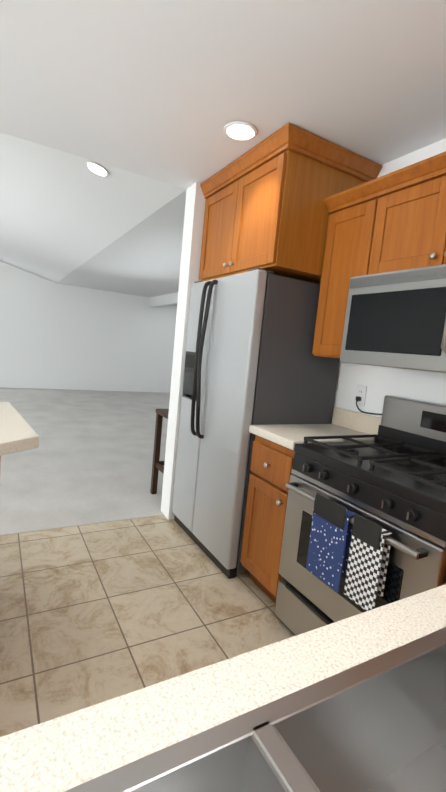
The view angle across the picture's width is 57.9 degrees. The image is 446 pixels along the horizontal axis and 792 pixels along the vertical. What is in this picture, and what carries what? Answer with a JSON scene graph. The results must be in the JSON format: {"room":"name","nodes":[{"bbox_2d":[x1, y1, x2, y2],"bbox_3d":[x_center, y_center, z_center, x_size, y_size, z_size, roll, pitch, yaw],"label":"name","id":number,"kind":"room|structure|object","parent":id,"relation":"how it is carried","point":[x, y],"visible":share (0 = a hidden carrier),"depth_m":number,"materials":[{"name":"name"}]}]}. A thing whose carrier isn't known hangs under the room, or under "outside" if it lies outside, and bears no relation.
{"room":"kitchen","nodes":[
{"label":"kitchen","id":0,"kind":"room"},
{"bbox_2d":[0,387,169,535],"bbox_3d":[-3.068,0.381,5.791,14.600,0.064,7.490,2,8,-30],"label":"floor carpet","id":1,"kind":"object","parent":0,"point":[88,460],"visible":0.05,"depth_m":4.21,"materials":[{"name":"grey carpet"}]},
{"bbox_2d":[150,409,168,493],"bbox_3d":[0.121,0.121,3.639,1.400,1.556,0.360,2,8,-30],"label":"bar stool","id":2,"kind":"object","parent":1,"relation":"on","point":[157,465],"visible":0.08,"depth_m":3.46,"materials":[{"name":"brown wood"}]},
{"bbox_2d":[0,261,176,392],"bbox_3d":[-5.968,-2.083,8.022,11.640,3.750,0.100,2,8,-30],"label":"wall","id":3,"kind":"structure","parent":0,"point":[53,335],"depth_m":9.54,"materials":[{"name":"white paint"}]},
{"bbox_2d":[0,515,295,736],"bbox_3d":[-2.943,1.080,-0.067,9.060,0.060,3.110,2,8,-30],"label":"floor","id":4,"kind":"structure","parent":0,"point":[93,614],"depth_m":1.95,"materials":[{"name":"beige tile"}]},
{"bbox_2d":[0,402,38,461],"bbox_3d":[-1.260,0.562,1.543,0.950,0.912,1.219,2,8,-30],"label":"kitchen island","id":5,"kind":"object","parent":4,"relation":"on","point":[18,433],"visible":1,"depth_m":1.56,"materials":[{"name":"beige stone"}]},
{"bbox_2d":[172,268,339,578],"bbox_3d":[0.156,0.137,2.718,0.750,1.752,0.845,2,8,-30],"label":"fridge","id":6,"kind":"object","parent":4,"relation":"on","point":[251,358],"visible":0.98,"depth_m":2.35,"materials":[{"name":"grey metal"}]},
{"bbox_2d":[240,435,294,603],"bbox_3d":[0.465,0.668,2.251,0.656,0.867,0.357,2,8,-30],"label":"base cabinet","id":7,"kind":"object","parent":4,"relation":"on","point":[271,466],"visible":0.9,"depth_m":2.09,"materials":[{"name":"brown wood"}]},
{"bbox_2d":[249,407,381,449],"bbox_3d":[0.517,0.163,2.208,0.636,0.147,0.382,2,8,-30],"label":"countertop","id":8,"kind":"structure","parent":7,"relation":"on","point":[344,422],"depth_m":2.24,"materials":[{"name":"stone"}]},
{"bbox_2d":[275,395,445,635],"bbox_3d":[0.724,0.611,1.730,0.715,1.150,0.760,2,8,-30],"label":"stove","id":9,"kind":"object","parent":4,"relation":"on","point":[365,527],"visible":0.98,"depth_m":1.59,"materials":[{"name":"silver metal"}]},
{"bbox_3d":[0.248,0.848,0.533,2.718,0.867,0.900,2,8,-30],"label":"base cabinet","id":10,"kind":"object","parent":4,"relation":"on","visible":0},
{"bbox_2d":[0,584,445,791],"bbox_3d":[0.299,0.276,0.463,2.736,0.564,0.901,2,8,-30],"label":"countertop","id":11,"kind":"structure","parent":10,"relation":"on","point":[356,703],"depth_m":0.48,"materials":[{"name":"stone"}]},
{"bbox_2d":[149,292,177,306],"bbox_3d":[-0.844,-2.086,8.544,0.120,0.230,4.180,2,8,-30],"label":"header beam","id":12,"kind":"structure","parent":0,"point":[165,300],"depth_m":9.33,"materials":[{"name":"white paint"}]},
{"bbox_2d":[161,182,205,519],"bbox_3d":[0.624,-0.249,3.514,2.210,2.420,0.165,2,8,-30],"label":"wall","id":13,"kind":"structure","parent":0,"point":[192,236],"depth_m":2.92,"materials":[{"name":"white paint"}]},
{"bbox_2d":[0,0,445,296],"bbox_3d":[-2.044,-2.417,4.137,14.600,1.215,10.510,2,8,-30],"label":"ceiling","id":14,"kind":"structure","parent":0,"point":[166,91],"depth_m":1.84,"materials":[{"name":"white paint"}]},
{"bbox_2d":[86,161,108,176],"bbox_3d":[-0.936,-1.693,3.011,0.169,0.048,0.174,2,8,-30],"label":"recessed light","id":15,"kind":"object","parent":14,"relation":"in","point":[97,168],"visible":0.98,"depth_m":2.99,"materials":[{"name":"white plastic"}]},
{"bbox_2d":[224,121,257,140],"bbox_3d":[0.089,-1.345,2.053,0.174,0.010,0.174,2,8,-30],"label":"recessed light","id":16,"kind":"object","parent":14,"relation":"in","point":[240,130],"visible":0.98,"depth_m":2.04,"materials":[{"name":"white plastic"}]},
{"bbox_2d":[332,138,445,419],"bbox_3d":[1.089,-0.024,1.966,0.100,2.420,3.020,2,8,-30],"label":"wall","id":17,"kind":"structure","parent":0,"point":[380,382],"depth_m":2.20,"materials":[{"name":"white paint"}]},
{"bbox_2d":[199,123,381,283],"bbox_3d":[0.326,-1.058,2.578,0.666,0.649,1.020,2,8,-30],"label":"upper cabinet","id":18,"kind":"object","parent":17,"relation":"attached to","point":[266,208],"visible":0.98,"depth_m":2.19,"materials":[{"name":"brown wood"}]},
{"bbox_2d":[355,385,366,405],"bbox_3d":[0.804,-0.003,2.357,0.008,0.118,0.072,2,8,-30],"label":"electrical outlet plate","id":19,"kind":"object","parent":17,"relation":"attached to","point":[361,390],"visible":0.88,"depth_m":2.35,"materials":[{"name":"white plastic"}]},
{"bbox_2d":[356,396,381,414],"bbox_3d":[0.826,0.059,2.281,0.026,0.087,0.196,2,8,-30],"label":"cord","id":20,"kind":"object","parent":19,"relation":"attached to","point":[358,398],"visible":0.92,"depth_m":2.34,"materials":[{"name":"black plastic"}]},
{"bbox_2d":[312,151,445,357],"bbox_3d":[0.968,-0.546,1.747,0.346,0.840,1.293,2,8,-30],"label":"upper cabinet","id":21,"kind":"object","parent":17,"relation":"attached to","point":[393,221],"visible":0.62,"depth_m":1.90,"materials":[{"name":"brown wood"}]},
{"bbox_2d":[340,264,445,372],"bbox_3d":[0.921,-0.300,1.685,0.475,0.400,0.750,2,8,-30],"label":"microwave","id":22,"kind":"object","parent":21,"relation":"attached to","point":[395,319],"visible":1,"depth_m":1.65,"materials":[{"name":"silver metal"}]}
]}

